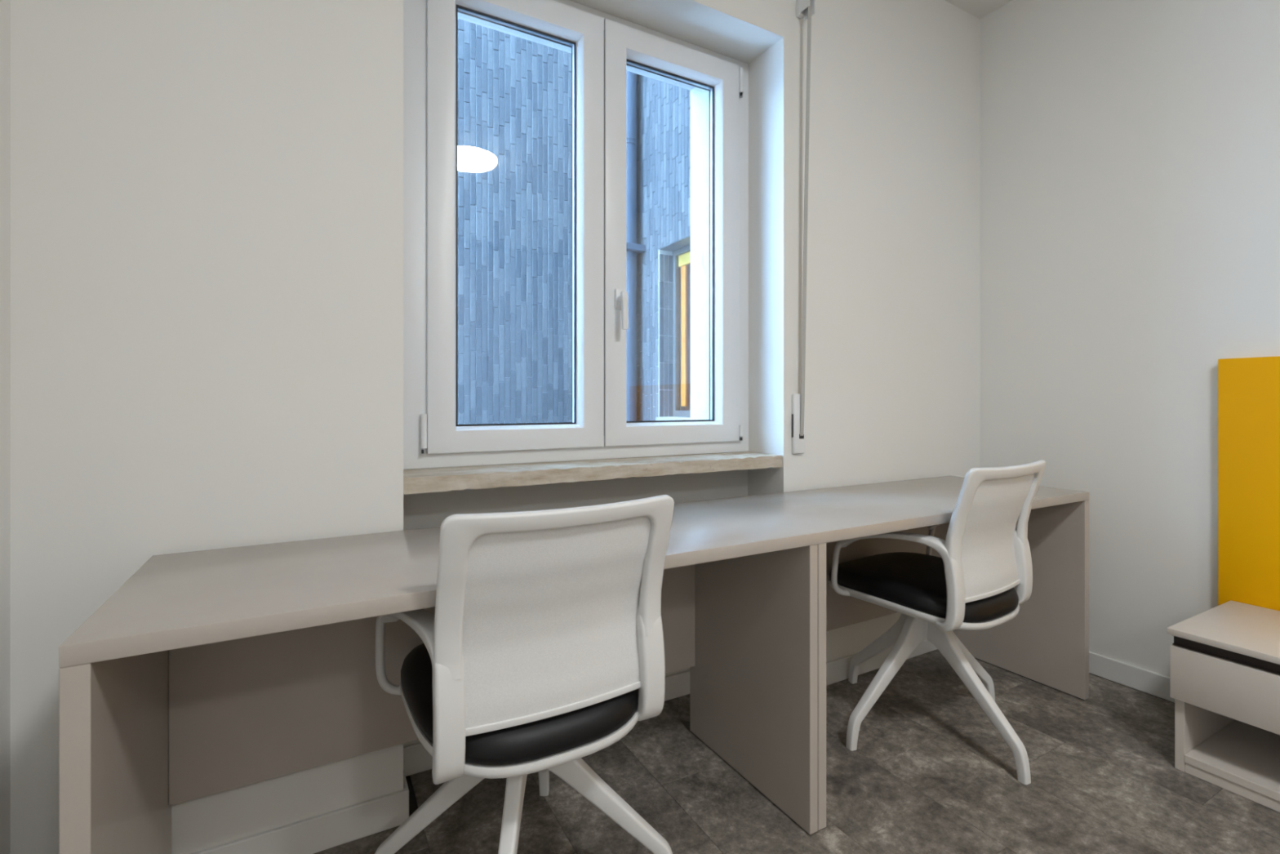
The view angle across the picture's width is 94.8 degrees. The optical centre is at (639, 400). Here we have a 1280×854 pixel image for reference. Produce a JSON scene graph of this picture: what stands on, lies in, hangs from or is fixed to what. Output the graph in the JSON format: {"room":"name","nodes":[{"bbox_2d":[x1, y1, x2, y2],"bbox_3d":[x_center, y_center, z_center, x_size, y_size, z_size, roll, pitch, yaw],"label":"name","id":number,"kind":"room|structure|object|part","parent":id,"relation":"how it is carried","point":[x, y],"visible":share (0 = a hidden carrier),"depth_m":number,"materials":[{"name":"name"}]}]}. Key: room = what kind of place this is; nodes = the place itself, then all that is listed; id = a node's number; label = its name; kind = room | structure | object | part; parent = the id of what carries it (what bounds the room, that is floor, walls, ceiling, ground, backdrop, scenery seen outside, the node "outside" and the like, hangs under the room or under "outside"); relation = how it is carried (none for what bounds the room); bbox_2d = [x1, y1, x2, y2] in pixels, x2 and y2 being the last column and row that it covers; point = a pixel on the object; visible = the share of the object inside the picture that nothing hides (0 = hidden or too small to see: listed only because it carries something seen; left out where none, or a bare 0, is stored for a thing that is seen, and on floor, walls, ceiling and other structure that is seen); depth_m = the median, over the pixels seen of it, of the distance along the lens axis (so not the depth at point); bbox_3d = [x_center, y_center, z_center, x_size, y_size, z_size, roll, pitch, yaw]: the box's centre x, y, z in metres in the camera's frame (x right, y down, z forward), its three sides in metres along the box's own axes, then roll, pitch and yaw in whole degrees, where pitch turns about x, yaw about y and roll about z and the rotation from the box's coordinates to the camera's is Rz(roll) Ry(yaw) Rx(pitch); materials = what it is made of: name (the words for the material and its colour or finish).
{"room":"dormitory bedroom","nodes":[
{"label":"dormitory bedroom","id":0,"kind":"room"},
{"bbox_2d":[0,0,10,853],"bbox_3d":[-0.180,-0.284,-0.895,0.150,2.965,4.612,0,0,-29],"label":"wall","id":1,"kind":"structure","parent":0,"point":[5,5],"depth_m":1.14,"materials":[{"name":"paint"}]},
{"bbox_2d":[10,0,979,853],"bbox_3d":[-0.393,-0.284,1.937,5.200,2.965,0.543,0,0,-29],"label":"wall","id":2,"kind":"structure","parent":0,"point":[206,196],"depth_m":1.39,"materials":[{"name":"paint"}]},
{"bbox_2d":[191,640,937,853],"bbox_3d":[0.117,1.036,2.018,3.206,0.083,0.212,0,0,-29],"label":"baseboard","id":3,"kind":"structure","parent":2,"relation":"attached to","point":[327,830],"depth_m":1.45,"materials":[{"name":"white wood"}]},
{"bbox_2d":[417,12,724,469],"bbox_3d":[-0.246,-0.568,2.188,1.292,1.622,0.308,0,0,-29],"label":"trim","id":4,"kind":"structure","parent":2,"relation":"attached to","point":[700,98],"depth_m":2.53,"materials":[{"name":"white pvc"}]},
{"bbox_2d":[403,0,782,494],"bbox_3d":[-0.108,-0.540,1.940,1.292,1.563,0.258,0,0,-29],"label":"window","id":5,"kind":"structure","parent":2,"relation":"in","point":[602,44],"depth_m":1.96,"materials":[{"name":"white plastic"}]},
{"bbox_3d":[-0.379,-0.569,1.862,0.567,1.447,0.042,0,0,-29],"label":"sash","id":6,"kind":"part","parent":5,"relation":"part of","materials":[{"name":"white plastic"}]},
{"bbox_3d":[-0.091,0.220,1.910,1.290,0.043,0.188,0,0,-29],"label":"sill","id":7,"kind":"part","parent":5,"relation":"part of","materials":[{"name":"stone"}]},
{"bbox_3d":[-0.072,-0.347,2.003,0.028,0.070,0.010,0,0,-29],"label":"handle","id":8,"kind":"part","parent":5,"relation":"part of","materials":[{"name":"white plastic"}]},
{"bbox_3d":[-0.052,-0.302,1.967,0.023,0.126,0.024,0,0,-29],"label":"lever","id":9,"kind":"part","parent":5,"relation":"part of","materials":[{"name":"white plastic"}]},
{"bbox_3d":[0.123,-0.569,2.142,0.571,1.447,0.042,0,0,-29],"label":"sash","id":10,"kind":"part","parent":5,"relation":"part of","materials":[{"name":"white plastic"}]},
{"bbox_2d":[791,0,814,453],"bbox_3d":[0.594,-0.674,2.139,0.056,1.736,0.067,0,0,-29],"label":"strap","id":11,"kind":"object","parent":2,"relation":"attached to","point":[804,8],"visible":1,"depth_m":2.14,"materials":[{"name":"grey woven fabric"},{"name":"white plastic"}]},
{"bbox_3d":[0.582,0.084,2.162,0.054,0.220,0.015,0,0,-29],"label":"winder plate","id":12,"kind":"part","parent":11,"relation":"part of","materials":[{"name":"white plastic"}]},
{"bbox_2d":[313,648,1279,853],"bbox_3d":[1.159,1.138,0.162,3.218,0.120,5.155,0,0,-29],"label":"floor","id":13,"kind":"structure","parent":0,"point":[929,771],"depth_m":1.62,"materials":[{"name":"tile"}]},
{"bbox_2d":[374,494,674,853],"bbox_3d":[-0.256,0.632,1.292,0.603,0.893,0.603,0,0,-30],"label":"office chair","id":14,"kind":"object","parent":13,"relation":"on","point":[542,649],"visible":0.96,"depth_m":1.09,"materials":[{"name":"white plastic"}]},
{"bbox_3d":[-0.433,0.530,1.138,0.065,0.266,0.376,0,0,-41],"label":"armrest","id":15,"kind":"part","parent":14,"relation":"part of","materials":[{"name":"white plastic"}]},
{"bbox_3d":[-0.416,0.879,1.288,0.357,0.399,0.038,0,0,-1],"label":"leg","id":16,"kind":"part","parent":14,"relation":"part of","materials":[{"name":"white plastic"}]},
{"bbox_3d":[-0.253,0.879,1.132,0.038,0.399,0.357,0,0,-1],"label":"leg","id":17,"kind":"part","parent":14,"relation":"part of","materials":[{"name":"white plastic"}]},
{"bbox_2d":[400,643,638,764],"bbox_3d":[-0.268,0.606,1.312,0.474,0.085,0.530,0,0,-30],"label":"seat cushion","id":18,"kind":"object","parent":14,"relation":"on","point":[555,730],"depth_m":1.09,"materials":[{"name":"black leather"}]},
{"bbox_3d":[-0.260,0.879,1.452,0.038,0.399,0.357,0,0,-1],"label":"leg","id":19,"kind":"part","parent":14,"relation":"part of","materials":[{"name":"white plastic"}]},
{"bbox_3d":[-0.137,0.332,1.083,0.454,0.293,0.101,0,0,-30],"label":"frame","id":20,"kind":"part","parent":14,"relation":"part of","materials":[{"name":"white plastic"}]},
{"bbox_3d":[-0.097,0.879,1.295,0.357,0.399,0.038,0,0,-1],"label":"leg","id":21,"kind":"part","parent":14,"relation":"part of","materials":[{"name":"white plastic"}]},
{"bbox_3d":[-0.035,0.530,1.366,0.065,0.266,0.376,0,0,-19],"label":"armrest","id":22,"kind":"part","parent":14,"relation":"part of","materials":[{"name":"white plastic"}]},
{"bbox_2d":[58,475,1088,853],"bbox_3d":[0.294,0.703,1.687,2.748,0.750,0.531,0,0,-29],"label":"desk","id":23,"kind":"object","parent":13,"relation":"on","point":[205,673],"visible":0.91,"depth_m":1.38,"materials":[{"name":"beige laminate"}]},
{"bbox_3d":[-0.893,0.716,1.026,0.032,0.716,0.530,0,0,-29],"label":"panel","id":24,"kind":"part","parent":23,"relation":"part of","materials":[{"name":"beige laminate"}]},
{"bbox_3d":[-0.411,0.605,1.572,1.339,0.494,0.018,0,0,-29],"label":"modesty panel","id":25,"kind":"part","parent":23,"relation":"part of","materials":[{"name":"beige laminate"}]},
{"bbox_3d":[0.304,0.716,1.693,0.028,0.716,0.530,0,0,-29],"label":"panel","id":26,"kind":"part","parent":23,"relation":"part of","materials":[{"name":"beige laminate"}]},
{"bbox_3d":[0.330,0.716,1.708,0.028,0.716,0.530,0,0,-29],"label":"panel","id":27,"kind":"part","parent":23,"relation":"part of","materials":[{"name":"beige laminate"}]},
{"bbox_3d":[0.787,0.605,2.240,1.288,0.494,0.018,0,0,-29],"label":"modesty panel","id":28,"kind":"part","parent":23,"relation":"part of","materials":[{"name":"beige laminate"}]},
{"bbox_3d":[1.480,0.716,2.349,0.030,0.716,0.530,0,0,-29],"label":"panel","id":29,"kind":"part","parent":23,"relation":"part of","materials":[{"name":"beige laminate"}]},
{"bbox_2d":[827,459,1045,784],"bbox_3d":[0.963,0.632,1.960,0.629,0.893,0.622,0,0,38],"label":"office chair","id":30,"kind":"object","parent":13,"relation":"on","point":[984,553],"visible":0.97,"depth_m":1.80,"materials":[{"name":"white plastic"}]},
{"bbox_3d":[0.885,0.879,2.106,0.038,0.399,0.357,0,0,-25],"label":"leg","id":31,"kind":"part","parent":30,"relation":"part of","materials":[{"name":"white plastic"}]},
{"bbox_3d":[0.806,0.879,1.894,0.357,0.399,0.038,0,0,-25],"label":"leg","id":32,"kind":"part","parent":30,"relation":"part of","materials":[{"name":"white plastic"}]},
{"bbox_3d":[0.784,0.530,1.798,0.065,0.266,0.376,0,0,-44],"label":"armrest","id":33,"kind":"part","parent":30,"relation":"part of","materials":[{"name":"white plastic"}]},
{"bbox_2d":[828,551,1018,622],"bbox_3d":[0.939,0.606,1.980,0.474,0.085,0.530,0,0,-33],"label":"seat cushion","id":34,"kind":"object","parent":30,"relation":"on","point":[913,584],"depth_m":1.82,"materials":[{"name":"black leather"}]},
{"bbox_3d":[1.097,0.879,2.027,0.357,0.399,0.038,0,0,-25],"label":"leg","id":35,"kind":"part","parent":30,"relation":"part of","materials":[{"name":"white plastic"}]},
{"bbox_3d":[1.018,0.879,1.815,0.038,0.399,0.357,0,0,-25],"label":"leg","id":36,"kind":"part","parent":30,"relation":"part of","materials":[{"name":"white plastic"}]},
{"bbox_3d":[1.169,0.530,2.047,0.065,0.266,0.376,0,0,-22],"label":"armrest","id":37,"kind":"part","parent":30,"relation":"part of","materials":[{"name":"white plastic"}]},
{"bbox_3d":[1.083,0.332,1.759,0.454,0.293,0.101,0,0,-33],"label":"frame","id":38,"kind":"part","parent":30,"relation":"part of","materials":[{"name":"white plastic"}]},
{"bbox_2d":[1166,600,1279,812],"bbox_3d":[1.867,0.870,1.616,0.484,0.417,0.495,0,0,-29],"label":"nightstand","id":39,"kind":"object","parent":13,"relation":"on","point":[1225,657],"visible":1,"depth_m":1.66,"materials":[{"name":"laminate"}]},
{"bbox_3d":[1.771,0.879,1.826,0.448,0.398,0.022,0,0,-29],"label":"panel","id":40,"kind":"part","parent":39,"relation":"part of","materials":[{"name":"laminate"}]},
{"bbox_3d":[1.677,0.790,1.510,0.021,0.152,0.490,0,0,-29],"label":"drawer","id":41,"kind":"part","parent":39,"relation":"part of","materials":[{"name":"laminate"}]},
{"bbox_2d":[1184,720,1279,801],"bbox_3d":[1.873,1.037,1.619,0.429,0.022,0.438,0,0,-29],"label":"shelf","id":42,"kind":"object","parent":39,"relation":"attached to","point":[1239,755],"depth_m":1.69,"materials":[{"name":"laminate"}]},
{"bbox_2d":[1217,355,1279,610],"bbox_3d":[2.467,0.463,1.079,0.037,1.207,2.082,0,0,-29],"label":"headboard","id":43,"kind":"object","parent":13,"relation":"on","point":[1249,388],"visible":0.55,"depth_m":1.91,"materials":[{"name":"yellow fabric"}]},
{"bbox_2d":[944,0,1012,18],"bbox_3d":[1.195,-1.842,0.097,3.518,0.150,5.305,0,0,-29],"label":"ceiling","id":44,"kind":"structure","parent":0,"point":[979,9],"depth_m":2.63,"materials":[{"name":"paint"}]},
{"bbox_2d":[979,0,1279,677],"bbox_3d":[2.762,-0.284,0.745,0.150,2.965,4.612,0,0,-29],"label":"wall","id":45,"kind":"structure","parent":0,"point":[1130,149],"depth_m":2.22,"materials":[{"name":"paint"}]},
{"bbox_2d":[1088,651,1174,702],"bbox_3d":[2.691,1.036,0.706,0.012,0.083,4.612,0,0,-29],"label":"baseboard","id":46,"kind":"structure","parent":45,"relation":"attached to","point":[1158,685],"depth_m":2.21,"materials":[{"name":"white wood"}]},
{"label":"outside","id":47,"kind":"structure","parent":0,"visible":0},
{"bbox_3d":[-2.067,4.328,3.173,6.680,0.100,3.245,0,0,-29],"label":"ground","id":48,"kind":"structure","parent":47,"visible":0},
{"bbox_2d":[457,18,571,424],"bbox_3d":[-1.720,-1.572,5.049,4.247,11.700,0.306,0,0,-29],"label":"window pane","id":49,"kind":"structure","parent":48,"relation":"on","point":[514,93],"depth_m":5.20,"materials":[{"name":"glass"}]},
{"bbox_2d":[626,71,645,421],"bbox_3d":[-0.098,-1.572,5.644,0.225,11.700,0.235,0,0,-29],"label":"drainpipe","id":50,"kind":"object","parent":49,"relation":"attached to","point":[633,249],"visible":0.39,"depth_m":5.57,"materials":[{"name":"paint"}]},
{"bbox_2d":[636,74,690,421],"bbox_3d":[0.778,-1.572,4.591,0.330,11.700,2.953,0,0,-29],"label":"wall","id":51,"kind":"structure","parent":48,"relation":"on","point":[663,108],"depth_m":5.43,"materials":[{"name":"tile"}]},
{"bbox_2d":[672,244,690,417],"bbox_3d":[0.628,-0.622,5.035,0.140,1.540,1.084,0,0,-29],"label":"window","id":52,"kind":"structure","parent":51,"relation":"in","point":[682,256],"depth_m":5.44,"materials":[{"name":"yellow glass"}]},
{"bbox_2d":[680,265,686,405],"bbox_3d":[0.404,-0.597,5.426,0.020,1.290,0.072,0,0,-29],"label":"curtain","id":53,"kind":"object","parent":52,"relation":"hanging from","point":[683,268],"depth_m":5.41,"materials":[{"name":"yellow fabric"}]},
{"bbox_2d":[678,251,690,266],"bbox_3d":[0.603,-1.292,5.027,0.020,0.100,0.974,0,0,-29],"label":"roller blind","id":54,"kind":"object","parent":52,"relation":"attached to","point":[684,259],"depth_m":5.36,"materials":[{"name":"yellow fabric"}]},
{"bbox_3d":[0.684,-0.622,5.067,0.010,1.540,1.084,0,0,-29],"label":"panel","id":55,"kind":"part","parent":52,"relation":"part of","materials":[{"name":"glass"}]}
]}

